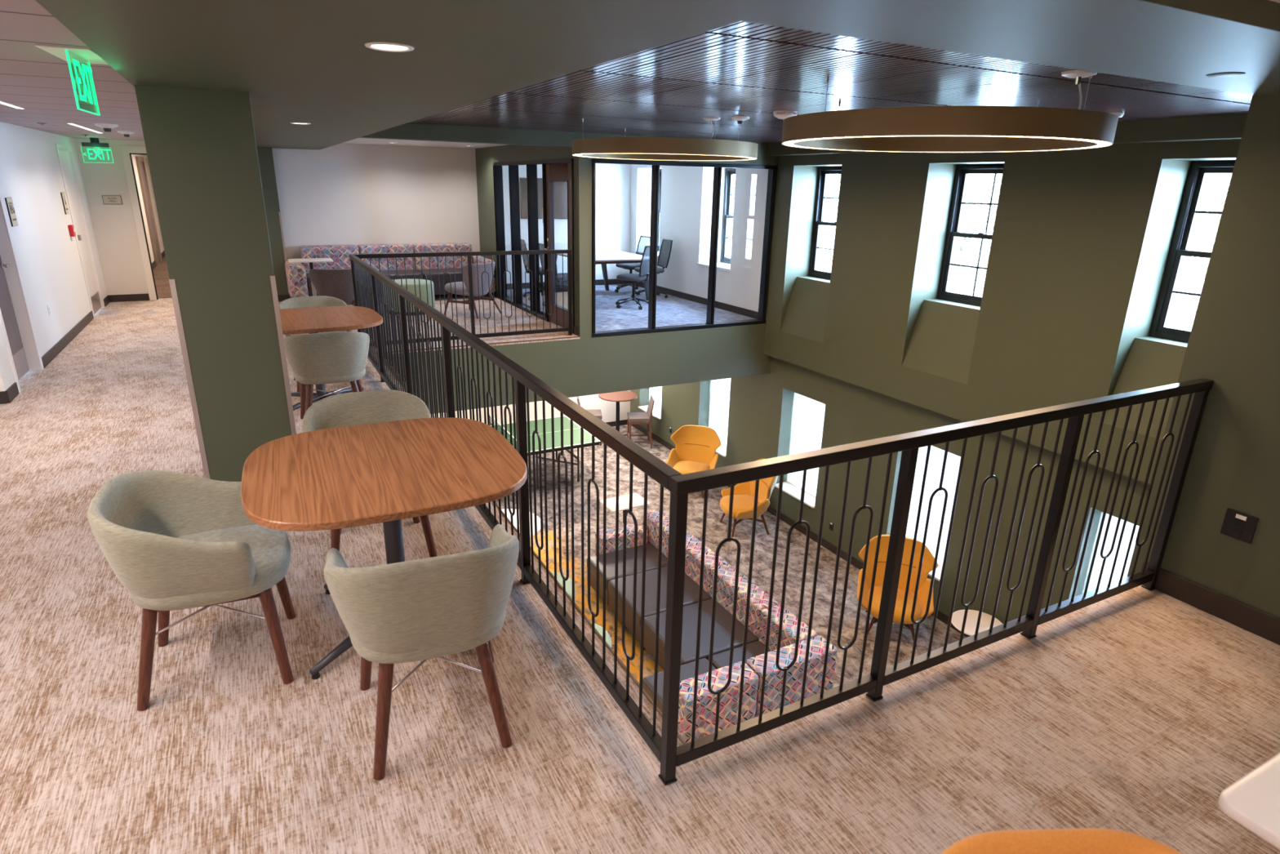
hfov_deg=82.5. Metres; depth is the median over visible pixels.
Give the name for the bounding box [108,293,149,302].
baseboard
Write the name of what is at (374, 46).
diffuser
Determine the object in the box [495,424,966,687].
floor
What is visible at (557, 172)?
door
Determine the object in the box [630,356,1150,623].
wall
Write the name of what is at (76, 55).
exit sign
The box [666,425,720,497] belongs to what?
wingback armchair
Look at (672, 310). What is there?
floor
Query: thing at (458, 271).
seat cushion
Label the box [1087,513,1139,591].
roller shade
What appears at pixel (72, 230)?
alarm pull station
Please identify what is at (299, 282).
sofa
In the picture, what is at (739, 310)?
baseboard
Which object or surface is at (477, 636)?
seat cushion
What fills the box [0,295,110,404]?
baseboard
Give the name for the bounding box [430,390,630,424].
wall
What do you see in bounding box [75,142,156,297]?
wall
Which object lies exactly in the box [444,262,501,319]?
lounge chair
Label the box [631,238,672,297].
office chair
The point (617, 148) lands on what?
pendant
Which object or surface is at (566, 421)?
table
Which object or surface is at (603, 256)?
conference table
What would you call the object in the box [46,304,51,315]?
wall outlet
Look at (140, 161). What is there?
door
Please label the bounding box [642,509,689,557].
cushion
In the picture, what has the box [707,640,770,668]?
seat cushion
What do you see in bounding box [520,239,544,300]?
office chair
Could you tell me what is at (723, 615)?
seat cushion
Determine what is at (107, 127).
smoke detector
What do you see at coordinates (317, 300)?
armchair
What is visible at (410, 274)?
seat cushion
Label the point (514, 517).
table
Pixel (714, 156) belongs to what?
diffuser
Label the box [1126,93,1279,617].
wall
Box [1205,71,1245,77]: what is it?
recessed light
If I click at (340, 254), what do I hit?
cushion
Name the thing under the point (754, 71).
ceiling slats
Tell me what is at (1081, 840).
armchair
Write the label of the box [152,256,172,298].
floor
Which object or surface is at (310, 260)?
side table
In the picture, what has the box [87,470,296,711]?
armchair
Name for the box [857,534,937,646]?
wingback armchair
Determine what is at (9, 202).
restroom sign
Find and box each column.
[134,84,296,481]
[257,146,290,301]
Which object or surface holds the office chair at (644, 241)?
on the floor at (672, 310)
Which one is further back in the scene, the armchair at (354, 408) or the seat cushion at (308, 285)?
the seat cushion at (308, 285)
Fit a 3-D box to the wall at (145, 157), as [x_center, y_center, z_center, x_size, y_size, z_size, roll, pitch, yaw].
[-8.934,-4.567,14.886,2.550,2.600,8.600,-8,21,-27]
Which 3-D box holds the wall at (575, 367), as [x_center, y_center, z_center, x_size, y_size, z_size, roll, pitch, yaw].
[-1.823,0.469,5.637,11.680,0.760,15.600,-8,21,-27]
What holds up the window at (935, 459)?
attached to the wall at (761, 406)
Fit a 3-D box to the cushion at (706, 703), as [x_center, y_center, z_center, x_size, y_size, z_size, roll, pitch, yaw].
[0.646,2.488,6.378,0.750,0.680,0.262,-8,21,-27]
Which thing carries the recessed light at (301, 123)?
in the ceiling at (308, 61)
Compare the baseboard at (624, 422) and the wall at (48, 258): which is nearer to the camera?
the wall at (48, 258)
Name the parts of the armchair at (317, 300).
leg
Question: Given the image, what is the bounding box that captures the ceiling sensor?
[1108,112,1124,117]
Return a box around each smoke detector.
[93,123,118,132]
[116,130,134,137]
[731,115,749,124]
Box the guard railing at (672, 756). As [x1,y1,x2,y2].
[658,377,1213,785]
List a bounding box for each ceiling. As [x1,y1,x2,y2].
[0,0,144,141]
[35,0,1279,150]
[343,137,507,148]
[1269,0,1279,3]
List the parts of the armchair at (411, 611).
leg, leg, cross rod, leg, leg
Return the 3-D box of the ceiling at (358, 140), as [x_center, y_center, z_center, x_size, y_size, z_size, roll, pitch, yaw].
[-2.848,-4.007,9.861,2.423,0.240,4.230,-8,21,-27]
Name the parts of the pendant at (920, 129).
power cord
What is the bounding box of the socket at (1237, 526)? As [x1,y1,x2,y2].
[1231,520,1244,534]
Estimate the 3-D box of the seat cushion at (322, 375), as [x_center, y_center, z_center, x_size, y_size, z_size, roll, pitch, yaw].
[-2.412,-0.448,5.669,0.516,0.104,0.530,-7,20,-23]
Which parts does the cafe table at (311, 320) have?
arm, arm, arm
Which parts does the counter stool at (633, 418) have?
leg, leg, seat frame, leg, leg, backrest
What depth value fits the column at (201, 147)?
3.83 m
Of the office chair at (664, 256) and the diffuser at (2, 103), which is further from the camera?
the office chair at (664, 256)
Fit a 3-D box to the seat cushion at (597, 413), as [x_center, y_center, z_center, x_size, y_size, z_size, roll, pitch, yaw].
[-0.950,-0.244,14.066,0.415,0.070,0.420,-1,19,-7]
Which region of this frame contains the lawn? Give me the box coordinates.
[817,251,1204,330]
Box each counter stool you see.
[577,396,602,445]
[626,395,654,448]
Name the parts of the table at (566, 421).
leg, leg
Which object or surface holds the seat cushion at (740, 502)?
on the wingback armchair at (744, 492)
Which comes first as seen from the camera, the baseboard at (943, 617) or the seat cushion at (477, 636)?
the seat cushion at (477, 636)
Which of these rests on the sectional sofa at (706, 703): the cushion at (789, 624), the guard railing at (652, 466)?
the cushion at (789, 624)
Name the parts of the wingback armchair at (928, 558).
leg, panel, leg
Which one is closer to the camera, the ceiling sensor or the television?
the ceiling sensor
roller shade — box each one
[648,386,662,411]
[708,377,730,448]
[786,392,825,497]
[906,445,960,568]
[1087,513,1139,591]
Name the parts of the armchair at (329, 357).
leg, leg, cross rod, leg, leg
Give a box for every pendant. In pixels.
[572,116,758,160]
[781,70,1118,152]
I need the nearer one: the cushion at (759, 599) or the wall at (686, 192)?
the cushion at (759, 599)
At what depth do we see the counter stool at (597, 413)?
14.01 m
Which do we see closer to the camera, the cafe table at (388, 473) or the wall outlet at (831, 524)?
the cafe table at (388, 473)
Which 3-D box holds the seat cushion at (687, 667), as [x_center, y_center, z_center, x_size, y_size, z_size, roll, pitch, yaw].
[0.456,2.436,6.746,0.715,0.160,0.565,-8,21,-27]
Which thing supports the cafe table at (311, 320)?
on the floor at (1134, 710)
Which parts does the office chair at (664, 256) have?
panel, frame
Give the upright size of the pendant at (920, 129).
0.305 m
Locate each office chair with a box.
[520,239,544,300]
[538,243,567,306]
[614,235,649,292]
[615,244,658,309]
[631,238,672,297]
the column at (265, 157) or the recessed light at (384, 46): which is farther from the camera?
the column at (265, 157)
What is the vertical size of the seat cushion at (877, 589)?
0.147 m
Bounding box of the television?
[520,177,567,218]
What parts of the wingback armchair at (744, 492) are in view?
leg, panel, leg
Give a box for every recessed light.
[0,100,25,109]
[67,123,102,133]
[289,122,311,124]
[364,42,413,52]
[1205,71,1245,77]
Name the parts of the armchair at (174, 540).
leg, leg, seat rail, cross rod, leg, leg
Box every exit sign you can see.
[34,44,109,115]
[80,137,113,163]
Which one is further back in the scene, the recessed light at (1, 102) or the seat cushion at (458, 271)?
the seat cushion at (458, 271)
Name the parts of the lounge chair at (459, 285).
leg, leg, panel, leg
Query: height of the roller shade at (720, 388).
1.510 m
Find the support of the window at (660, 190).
in the wall at (686, 192)
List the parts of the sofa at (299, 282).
arm, seat, seat, arm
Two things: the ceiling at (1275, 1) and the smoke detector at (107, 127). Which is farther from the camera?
the smoke detector at (107, 127)
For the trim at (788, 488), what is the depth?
10.90 m
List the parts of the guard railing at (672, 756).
post, rail, post, rail, rail, post, rail, post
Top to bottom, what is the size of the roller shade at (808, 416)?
1.510 m
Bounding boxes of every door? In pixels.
[0,190,44,392]
[54,143,105,317]
[134,155,162,266]
[544,163,572,327]
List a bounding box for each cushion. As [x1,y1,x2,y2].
[128,524,290,610]
[292,330,342,335]
[293,368,365,384]
[299,244,359,273]
[306,272,367,288]
[349,610,505,663]
[357,244,414,271]
[364,269,422,285]
[412,242,472,270]
[416,267,462,283]
[444,281,469,296]
[586,409,602,418]
[586,542,667,589]
[608,566,711,626]
[626,412,650,422]
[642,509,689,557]
[642,657,716,711]
[644,598,758,665]
[673,460,709,474]
[677,661,758,742]
[684,534,727,594]
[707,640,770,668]
[709,564,777,638]
[720,494,760,519]
[745,635,836,716]
[758,604,817,651]
[866,585,921,623]
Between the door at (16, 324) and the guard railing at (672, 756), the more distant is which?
the door at (16, 324)
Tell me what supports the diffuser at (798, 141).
attached to the pendant at (920, 129)
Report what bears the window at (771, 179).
in the wall at (523, 144)
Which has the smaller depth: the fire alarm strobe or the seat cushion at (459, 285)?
the fire alarm strobe
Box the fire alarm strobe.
[773,110,798,120]
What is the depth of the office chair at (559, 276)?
11.16 m
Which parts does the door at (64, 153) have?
kick plate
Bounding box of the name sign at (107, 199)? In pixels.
[102,195,122,204]
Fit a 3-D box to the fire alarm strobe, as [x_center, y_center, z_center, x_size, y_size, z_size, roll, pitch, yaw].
[1.134,-2.418,5.691,0.195,0.078,0.197,-8,21,-27]
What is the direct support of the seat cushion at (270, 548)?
on the armchair at (174, 540)
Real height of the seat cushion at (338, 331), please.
0.104 m
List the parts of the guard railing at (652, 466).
post, rail, post, rail, post, post, rail, rail, post, rail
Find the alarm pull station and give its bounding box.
[67,224,75,236]
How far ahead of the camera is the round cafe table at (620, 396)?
14.16 m
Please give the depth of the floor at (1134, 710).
2.63 m
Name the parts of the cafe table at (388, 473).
arm, arm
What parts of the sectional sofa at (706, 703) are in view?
seat, arm, seat, seat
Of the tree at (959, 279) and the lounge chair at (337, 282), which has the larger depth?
the tree at (959, 279)
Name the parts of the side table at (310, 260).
post, post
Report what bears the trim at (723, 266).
attached to the wall at (523, 144)
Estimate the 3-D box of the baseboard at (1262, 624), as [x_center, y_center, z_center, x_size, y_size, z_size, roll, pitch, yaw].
[3.462,1.311,1.967,0.015,0.115,4.060,-8,21,-27]
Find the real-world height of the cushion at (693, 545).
0.660 m
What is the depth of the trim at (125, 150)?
10.84 m
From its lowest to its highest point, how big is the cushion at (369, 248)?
0.475 m
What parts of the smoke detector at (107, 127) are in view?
plate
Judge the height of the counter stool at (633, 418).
0.945 m
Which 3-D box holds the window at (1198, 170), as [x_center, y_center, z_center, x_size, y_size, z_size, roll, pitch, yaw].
[4.760,-1.369,5.853,0.112,1.462,0.910,-8,21,-27]
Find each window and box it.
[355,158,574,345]
[591,159,777,337]
[657,168,661,251]
[720,168,735,263]
[808,166,841,279]
[937,163,1004,306]
[1149,160,1235,342]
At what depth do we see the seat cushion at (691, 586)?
8.23 m
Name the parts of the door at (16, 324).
lever handle, kick plate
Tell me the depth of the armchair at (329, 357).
5.39 m
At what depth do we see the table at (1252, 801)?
1.42 m
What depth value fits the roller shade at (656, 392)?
14.62 m
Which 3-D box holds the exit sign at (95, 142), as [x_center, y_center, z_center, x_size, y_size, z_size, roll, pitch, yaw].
[-7.454,-3.793,10.002,0.336,0.321,0.100,-8,21,-27]
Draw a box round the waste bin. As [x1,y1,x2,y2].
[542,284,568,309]
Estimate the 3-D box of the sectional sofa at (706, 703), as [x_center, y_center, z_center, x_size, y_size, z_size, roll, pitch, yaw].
[0.311,2.024,7.909,1.645,0.780,3.405,-8,21,-27]
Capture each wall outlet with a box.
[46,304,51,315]
[829,521,833,530]
[1220,507,1258,543]
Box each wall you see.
[0,121,107,391]
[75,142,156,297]
[131,154,164,262]
[271,142,631,283]
[360,123,778,338]
[382,323,771,413]
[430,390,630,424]
[629,164,768,311]
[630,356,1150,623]
[764,113,1248,484]
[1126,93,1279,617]
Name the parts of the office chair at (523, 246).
panel, frame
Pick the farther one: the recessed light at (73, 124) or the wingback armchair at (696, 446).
the wingback armchair at (696, 446)
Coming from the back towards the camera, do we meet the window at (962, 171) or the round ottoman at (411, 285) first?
the round ottoman at (411, 285)
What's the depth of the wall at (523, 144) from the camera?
8.96 m
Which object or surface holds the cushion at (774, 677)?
on the sectional sofa at (706, 703)
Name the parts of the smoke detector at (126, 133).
plate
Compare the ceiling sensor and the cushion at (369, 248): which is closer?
the ceiling sensor
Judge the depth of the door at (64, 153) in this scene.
9.91 m
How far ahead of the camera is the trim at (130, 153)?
10.94 m
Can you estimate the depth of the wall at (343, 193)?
11.89 m
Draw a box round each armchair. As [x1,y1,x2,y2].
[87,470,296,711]
[279,295,351,391]
[283,332,369,418]
[302,390,437,557]
[323,524,519,780]
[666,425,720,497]
[720,458,777,537]
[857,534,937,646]
[941,827,1182,853]
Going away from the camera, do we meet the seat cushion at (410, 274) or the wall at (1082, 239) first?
the wall at (1082, 239)
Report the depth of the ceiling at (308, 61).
2.09 m
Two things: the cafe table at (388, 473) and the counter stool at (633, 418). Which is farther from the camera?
the counter stool at (633, 418)
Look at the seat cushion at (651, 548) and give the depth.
8.87 m
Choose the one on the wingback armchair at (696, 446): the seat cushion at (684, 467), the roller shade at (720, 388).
the seat cushion at (684, 467)
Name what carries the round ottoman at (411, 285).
on the floor at (1134, 710)
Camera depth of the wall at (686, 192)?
11.87 m
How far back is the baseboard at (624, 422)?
15.23 m
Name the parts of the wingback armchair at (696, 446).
panel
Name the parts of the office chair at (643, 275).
arm, arm, arm, panel, frame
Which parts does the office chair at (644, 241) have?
arm, frame, panel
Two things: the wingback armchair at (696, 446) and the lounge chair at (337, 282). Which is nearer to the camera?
the lounge chair at (337, 282)
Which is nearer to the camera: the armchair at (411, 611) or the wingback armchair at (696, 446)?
the armchair at (411, 611)
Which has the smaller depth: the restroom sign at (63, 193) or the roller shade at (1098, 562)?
the roller shade at (1098, 562)
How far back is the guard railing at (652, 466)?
3.24 m
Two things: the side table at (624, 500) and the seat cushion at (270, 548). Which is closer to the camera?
the seat cushion at (270, 548)
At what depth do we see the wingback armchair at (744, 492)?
10.59 m
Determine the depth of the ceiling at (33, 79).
3.98 m
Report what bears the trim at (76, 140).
attached to the wall at (48, 258)
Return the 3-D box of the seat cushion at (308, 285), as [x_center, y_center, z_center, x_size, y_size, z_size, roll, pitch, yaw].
[-4.700,-2.277,11.258,0.835,0.160,0.610,-8,21,-27]
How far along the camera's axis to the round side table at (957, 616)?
7.69 m
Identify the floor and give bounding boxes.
[0,293,1279,853]
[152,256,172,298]
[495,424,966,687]
[506,284,755,331]
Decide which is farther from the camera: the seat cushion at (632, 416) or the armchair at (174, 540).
the seat cushion at (632, 416)
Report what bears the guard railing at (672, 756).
on the floor at (1134, 710)
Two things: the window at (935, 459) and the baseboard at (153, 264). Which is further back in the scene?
the baseboard at (153, 264)
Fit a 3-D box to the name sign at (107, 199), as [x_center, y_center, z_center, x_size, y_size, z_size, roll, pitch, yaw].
[-7.720,-3.320,10.667,0.230,0.124,0.012,-8,21,-27]
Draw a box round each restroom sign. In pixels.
[4,197,18,226]
[60,191,69,214]
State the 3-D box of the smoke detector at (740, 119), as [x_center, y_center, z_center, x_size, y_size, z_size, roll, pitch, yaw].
[0.856,-2.610,6.216,0.156,0.058,0.156,-8,21,-27]
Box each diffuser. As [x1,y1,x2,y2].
[0,102,21,108]
[372,44,407,49]
[573,153,755,159]
[782,135,1111,150]
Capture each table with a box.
[240,417,527,679]
[279,306,382,410]
[288,257,333,296]
[488,414,600,488]
[501,508,540,537]
[554,248,648,303]
[598,390,637,435]
[600,493,649,525]
[951,609,1002,635]
[1217,752,1279,848]
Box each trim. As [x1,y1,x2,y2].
[73,137,145,145]
[120,146,156,300]
[129,153,158,299]
[376,336,686,743]
[634,250,731,271]
[638,404,942,581]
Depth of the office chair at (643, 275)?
11.29 m
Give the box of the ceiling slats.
[408,21,1253,142]
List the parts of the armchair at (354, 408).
leg, leg, leg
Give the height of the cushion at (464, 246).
0.475 m
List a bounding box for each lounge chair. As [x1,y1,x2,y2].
[308,268,362,306]
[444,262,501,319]
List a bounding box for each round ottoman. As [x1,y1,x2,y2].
[382,279,435,315]
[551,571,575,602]
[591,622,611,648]
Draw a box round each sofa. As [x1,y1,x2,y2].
[284,242,495,297]
[586,509,836,742]
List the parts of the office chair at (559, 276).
panel, frame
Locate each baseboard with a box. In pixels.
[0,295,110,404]
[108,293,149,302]
[151,250,164,269]
[487,279,758,336]
[583,419,627,429]
[631,424,969,637]
[1140,560,1279,644]
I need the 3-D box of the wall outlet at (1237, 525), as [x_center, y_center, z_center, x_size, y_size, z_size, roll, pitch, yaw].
[2.682,0.443,3.265,0.012,0.124,0.120,-8,21,-27]
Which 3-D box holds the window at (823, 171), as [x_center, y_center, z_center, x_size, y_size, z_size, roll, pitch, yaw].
[2.638,-2.689,9.679,0.112,1.462,0.910,-8,21,-27]
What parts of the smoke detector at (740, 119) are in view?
plate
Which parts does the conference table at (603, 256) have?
leg, leg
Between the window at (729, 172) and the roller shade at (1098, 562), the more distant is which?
the window at (729, 172)
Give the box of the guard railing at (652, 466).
[349,254,681,762]
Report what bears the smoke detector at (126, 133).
attached to the ceiling at (33, 79)
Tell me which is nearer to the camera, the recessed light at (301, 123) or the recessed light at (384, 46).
the recessed light at (384, 46)
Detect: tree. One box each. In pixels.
[728,173,840,247]
[947,173,1002,293]
[1175,173,1231,319]

